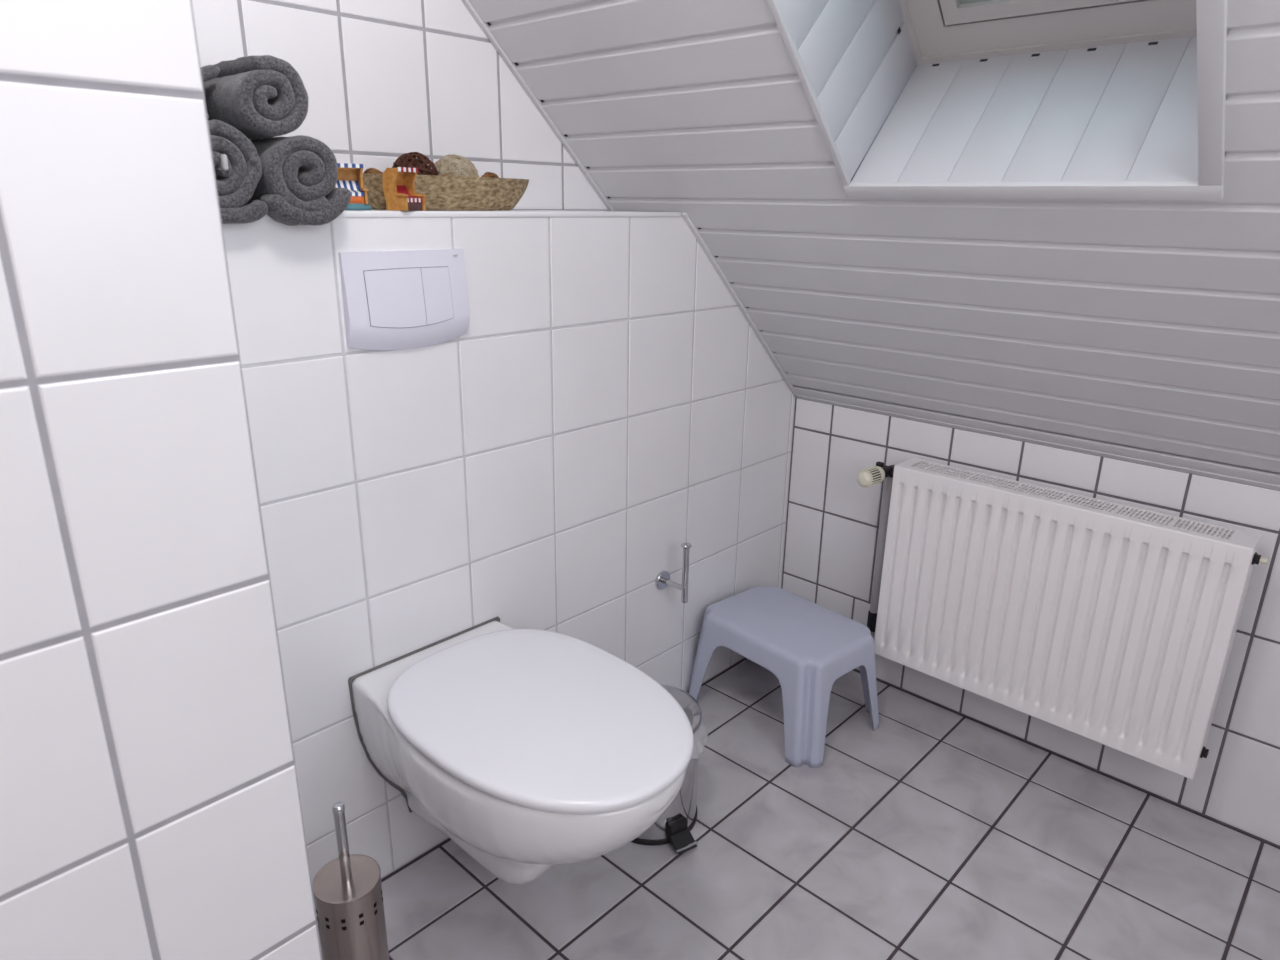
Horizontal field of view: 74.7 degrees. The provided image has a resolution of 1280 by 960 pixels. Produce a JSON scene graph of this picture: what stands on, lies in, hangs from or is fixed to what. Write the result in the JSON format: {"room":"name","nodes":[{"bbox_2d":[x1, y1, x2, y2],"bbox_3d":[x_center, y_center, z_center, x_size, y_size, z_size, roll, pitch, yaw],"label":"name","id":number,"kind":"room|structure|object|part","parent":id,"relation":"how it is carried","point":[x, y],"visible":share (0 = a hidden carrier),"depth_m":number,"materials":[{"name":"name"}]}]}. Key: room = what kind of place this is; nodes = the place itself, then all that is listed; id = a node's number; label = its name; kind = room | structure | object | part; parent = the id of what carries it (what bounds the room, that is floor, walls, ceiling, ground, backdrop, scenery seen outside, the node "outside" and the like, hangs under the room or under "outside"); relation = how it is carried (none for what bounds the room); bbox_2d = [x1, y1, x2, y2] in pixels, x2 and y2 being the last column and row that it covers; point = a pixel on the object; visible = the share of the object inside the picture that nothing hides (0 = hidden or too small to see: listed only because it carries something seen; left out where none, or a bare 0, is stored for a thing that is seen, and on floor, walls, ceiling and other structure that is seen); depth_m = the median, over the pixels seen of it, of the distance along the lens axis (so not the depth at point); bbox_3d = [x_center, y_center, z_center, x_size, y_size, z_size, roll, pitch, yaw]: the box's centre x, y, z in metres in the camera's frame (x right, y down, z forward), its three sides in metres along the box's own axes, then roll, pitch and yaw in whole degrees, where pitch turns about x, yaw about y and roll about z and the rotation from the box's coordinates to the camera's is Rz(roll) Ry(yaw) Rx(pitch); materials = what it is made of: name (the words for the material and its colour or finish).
{"room":"bathroom","nodes":[
{"label":"bathroom","id":0,"kind":"room"},
{"bbox_2d":[0,0,321,959],"bbox_3d":[-0.915,-0.190,0.606,0.738,2.300,0.906,17,24,40],"label":"wall","id":1,"kind":"structure","parent":0,"point":[151,809],"depth_m":0.68,"materials":[{"name":"white tile"}]},
{"bbox_2d":[192,0,608,210],"bbox_3d":[-0.460,-0.971,1.335,0.101,1.029,1.072,17,24,40],"label":"wall","id":2,"kind":"structure","parent":0,"point":[383,80],"depth_m":1.42,"materials":[{"name":"white tile"}]},
{"bbox_2d":[222,210,795,918],"bbox_3d":[-0.169,0.074,1.790,0.206,1.235,1.644,17,24,40],"label":"wall","id":3,"kind":"structure","parent":0,"point":[606,405],"depth_m":1.49,"materials":[{"name":"white tile"}]},
{"bbox_2d":[208,119,267,223],"bbox_3d":[-0.588,-0.404,1.105,0.207,0.124,0.105,17,24,40],"label":"rolled towel","id":4,"kind":"object","parent":3,"relation":"on","point":[237,164],"visible":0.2,"depth_m":1.05,"materials":[{"name":"grey fabric"}]},
{"bbox_2d":[244,135,350,225],"bbox_3d":[-0.510,-0.418,1.175,0.210,0.114,0.113,17,24,40],"label":"rolled towel","id":5,"kind":"object","parent":3,"relation":"on","point":[297,182],"visible":0.67,"depth_m":1.10,"materials":[{"name":"grey fabric"}]},
{"bbox_2d":[201,55,307,138],"bbox_3d":[-0.547,-0.503,1.111,0.205,0.096,0.137,17,24,40],"label":"rolled towel","id":6,"kind":"object","parent":5,"relation":"on","point":[264,96],"visible":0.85,"depth_m":1.06,"materials":[{"name":"grey fabric"}]},
{"bbox_2d":[334,163,371,209],"bbox_3d":[-0.425,-0.425,1.216,0.063,0.064,0.058,0,18,-1],"label":"beach chair","id":7,"kind":"object","parent":3,"relation":"on","point":[350,176],"visible":0.52,"depth_m":1.22,"materials":[{"name":"teal paint"}]},
{"bbox_3d":[-0.433,-0.431,1.230,0.037,0.050,0.002,-11,22,-31],"label":"panel","id":8,"kind":"part","parent":7,"relation":"part of","materials":[{"name":"brown wood"}]},
{"bbox_2d":[336,180,363,195],"bbox_3d":[-0.423,-0.423,1.216,0.035,0.022,0.031,-11,22,-31],"label":"seat cushion","id":9,"kind":"object","parent":7,"relation":"on","point":[356,188],"depth_m":1.22,"materials":[{"name":"fabric"}]},
{"bbox_3d":[-0.407,-0.432,1.226,0.008,0.054,0.041,-11,22,-31],"label":"panel","id":10,"kind":"part","parent":7,"relation":"part of","materials":[{"name":"brown wood"}]},
{"bbox_2d":[382,167,425,210],"bbox_3d":[-0.356,-0.439,1.266,0.044,0.061,0.050,9,20,22],"label":"beach chair","id":11,"kind":"object","parent":3,"relation":"on","point":[399,190],"visible":1,"depth_m":1.25,"materials":[{"name":"brown wood"}]},
{"bbox_3d":[-0.373,-0.439,1.273,0.002,0.056,0.040,9,20,22],"label":"panel","id":12,"kind":"part","parent":11,"relation":"part of","materials":[{"name":"orange wood"}]},
{"bbox_3d":[-0.364,-0.432,1.247,0.043,0.060,0.008,9,20,22],"label":"panel","id":13,"kind":"part","parent":11,"relation":"part of","materials":[{"name":"brown wood"}]},
{"bbox_2d":[397,185,422,201],"bbox_3d":[-0.355,-0.432,1.267,0.034,0.024,0.038,9,20,22],"label":"seat cushion","id":14,"kind":"object","parent":11,"relation":"on","point":[405,193],"depth_m":1.27,"materials":[{"name":"fabric"}]},
{"bbox_3d":[-0.347,-0.444,1.284,0.043,0.060,0.008,9,20,22],"label":"panel","id":15,"kind":"part","parent":11,"relation":"part of","materials":[{"name":"brown wood"}]},
{"bbox_2d":[339,249,469,349],"bbox_3d":[-0.354,-0.276,1.290,0.017,0.148,0.210,17,24,40],"label":"flush plate","id":16,"kind":"object","parent":3,"relation":"attached to","point":[406,299],"visible":1,"depth_m":1.28,"materials":[{"name":"white plastic"}]},
{"bbox_2d":[363,173,528,209],"bbox_3d":[-0.320,-0.480,1.406,0.116,0.052,0.336,17,24,40],"label":"basket","id":17,"kind":"object","parent":3,"relation":"on","point":[441,192],"visible":0.75,"depth_m":1.36,"materials":[{"name":"beige wicker"}]},
{"bbox_2d":[364,168,383,173],"bbox_3d":[-0.411,-0.466,1.306,0.038,0.037,0.038,17,24,40],"label":"pod","id":18,"kind":"object","parent":17,"relation":"in","point":[369,170],"visible":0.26,"depth_m":1.29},
{"bbox_2d":[392,152,438,174],"bbox_3d":[-0.363,-0.489,1.355,0.078,0.076,0.077,17,24,40],"label":"woven ball","id":19,"kind":"object","parent":17,"relation":"in","point":[409,160],"visible":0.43,"depth_m":1.33,"materials":[{"name":"brown wicker"}]},
{"bbox_2d":[435,154,478,176],"bbox_3d":[-0.311,-0.503,1.409,0.082,0.083,0.082,1,18,-1],"label":"woven ball","id":20,"kind":"object","parent":17,"relation":"in","point":[454,165],"visible":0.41,"depth_m":1.38,"materials":[{"name":"beige wicker"}]},
{"bbox_2d":[481,172,498,177],"bbox_3d":[-0.261,-0.518,1.458,0.036,0.034,0.030,-7,20,-22],"label":"pod","id":21,"kind":"object","parent":17,"relation":"in","point":[487,174],"visible":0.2,"depth_m":1.45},
{"bbox_2d":[262,211,681,217],"bbox_3d":[-0.285,-0.422,1.333,0.010,0.010,1.070,17,24,40],"label":"trim","id":22,"kind":"structure","parent":3,"relation":"attached to","point":[345,214],"depth_m":1.37,"materials":[{"name":"white tile"}]},
{"bbox_2d":[348,616,693,884],"bbox_3d":[-0.172,0.505,1.347,0.561,0.374,0.373,17,24,40],"label":"toilet","id":23,"kind":"object","parent":3,"relation":"attached to","point":[532,751],"visible":1,"depth_m":1.21,"materials":[{"name":"white ceramic"}]},
{"bbox_3d":[-0.148,0.344,1.273,0.502,0.021,0.369,17,24,40],"label":"lid","id":24,"kind":"part","parent":23,"relation":"part of","materials":[{"name":"white plastic"}]},
{"bbox_3d":[-0.148,0.359,1.278,0.482,0.008,0.349,17,24,40],"label":"seat","id":25,"kind":"part","parent":23,"relation":"part of","materials":[{"name":"white plastic"}]},
{"bbox_2d":[461,0,794,391],"bbox_3d":[-0.234,-0.822,1.396,0.217,1.586,1.651,17,24,40],"label":"trim","id":26,"kind":"structure","parent":3,"relation":"attached to","point":[484,26],"depth_m":1.73,"materials":[{"name":"white wood"}]},
{"bbox_2d":[655,543,691,602],"bbox_3d":[0.080,0.203,1.893,0.082,0.142,0.045,17,24,40],"label":"toilet roll holder","id":27,"kind":"object","parent":3,"relation":"attached to","point":[662,581],"visible":1,"depth_m":1.88,"materials":[{"name":"silver metal"}]},
{"bbox_3d":[0.077,0.238,1.907,0.064,0.012,0.013,17,24,40],"label":"arm","id":28,"kind":"part","parent":27,"relation":"part of","materials":[{"name":"silver metal"}]},
{"bbox_3d":[0.101,0.209,1.874,0.024,0.142,0.024,17,24,40],"label":"rod","id":29,"kind":"part","parent":27,"relation":"part of","materials":[{"name":"silver metal"}]},
{"bbox_2d":[317,658,1279,959],"bbox_3d":[0.277,0.982,0.907,2.200,0.080,2.650,17,24,40],"label":"floor","id":30,"kind":"structure","parent":0,"point":[934,832],"depth_m":1.55,"materials":[{"name":"grey tile"}]},
{"bbox_2d":[312,802,388,959],"bbox_3d":[-0.408,0.626,1.188,0.090,0.400,0.090,17,24,40],"label":"toilet brush","id":31,"kind":"object","parent":30,"relation":"on","point":[347,891],"visible":0.98,"depth_m":1.15,"materials":[{"name":"metal"}]},
{"bbox_3d":[-0.406,0.494,1.144,0.016,0.123,0.016,17,24,40],"label":"handle","id":32,"kind":"part","parent":31,"relation":"part of","materials":[{"name":"silver metal"}]},
{"bbox_3d":[-0.407,0.552,1.163,0.090,0.002,0.090,17,24,40],"label":"holder lid","id":33,"kind":"part","parent":31,"relation":"part of","materials":[{"name":"metal"}]},
{"bbox_2d":[631,684,707,853],"bbox_3d":[0.022,0.551,1.658,0.219,0.258,0.221,5,19,12],"label":"pedal bin","id":34,"kind":"object","parent":30,"relation":"on","point":[674,826],"visible":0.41,"depth_m":1.60,"materials":[{"name":"silver metal"}]},
{"bbox_3d":[0.026,0.444,1.622,0.188,0.032,0.188,17,24,40],"label":"lid","id":35,"kind":"part","parent":34,"relation":"part of","materials":[{"name":"silver metal"}]},
{"bbox_2d":[688,586,878,767],"bbox_3d":[0.347,0.444,2.021,0.308,0.244,0.408,-14,24,-38],"label":"step stool","id":36,"kind":"object","parent":30,"relation":"on","point":[807,645],"visible":1,"depth_m":1.91,"materials":[{"name":"blue plastic"}]},
{"bbox_2d":[468,0,1279,473],"bbox_3d":[0.510,-0.610,0.771,2.205,1.638,1.707,17,24,40],"label":"ceiling","id":37,"kind":"structure","parent":0,"point":[1151,325],"depth_m":1.43,"materials":[{"name":"grey wood"}]},
{"bbox_2d":[778,0,1197,182],"bbox_3d":[0.408,-0.739,0.979,0.523,0.748,0.762,17,24,40],"label":"window recess","id":38,"kind":"object","parent":37,"relation":"attached to","point":[1126,111],"depth_m":1.26,"materials":[{"name":"grey"}]},
{"bbox_2d":[899,0,1196,65],"bbox_3d":[0.495,-0.891,1.024,0.519,0.614,0.634,17,24,40],"label":"window","id":39,"kind":"structure","parent":38,"relation":"attached to","point":[938,30],"depth_m":1.29,"materials":[{"name":"grey paint"}]},
{"bbox_3d":[0.489,-0.881,1.021,0.369,0.485,0.502,17,24,40],"label":"sash","id":40,"kind":"part","parent":39,"relation":"part of","materials":[{"name":"grey paint"}]},
{"bbox_2d":[767,0,1227,200],"bbox_3d":[0.344,-0.620,0.937,0.531,0.572,0.596,17,24,40],"label":"trim","id":41,"kind":"structure","parent":37,"relation":"attached to","point":[1211,14],"depth_m":1.11,"materials":[{"name":"white wood"}]},
{"bbox_2d":[781,398,1279,847],"bbox_3d":[1.159,0.352,1.674,2.200,0.820,0.101,17,24,40],"label":"wall","id":42,"kind":"structure","parent":0,"point":[833,521],"depth_m":1.81,"materials":[{"name":"white tile"}]},
{"bbox_2d":[793,386,1279,490],"bbox_3d":[1.120,-0.001,1.508,2.000,0.037,0.038,17,24,40],"label":"trim","id":43,"kind":"structure","parent":42,"relation":"attached to","point":[1258,478],"depth_m":1.73,"materials":[{"name":"white wood"}]},
{"bbox_2d":[856,458,1267,779],"bbox_3d":[0.817,0.270,1.784,0.760,0.507,0.182,17,24,40],"label":"radiator","id":44,"kind":"object","parent":42,"relation":"attached to","point":[1114,625],"visible":1,"depth_m":1.69,"materials":[{"name":"white metal"}]},
{"bbox_2d":[897,458,1261,546],"bbox_3d":[0.848,0.035,1.698,0.669,0.005,0.079,17,24,40],"label":"grille","id":45,"kind":"object","parent":44,"relation":"attached to","point":[1112,514],"depth_m":1.65,"materials":[{"name":"white metal"}]}
]}

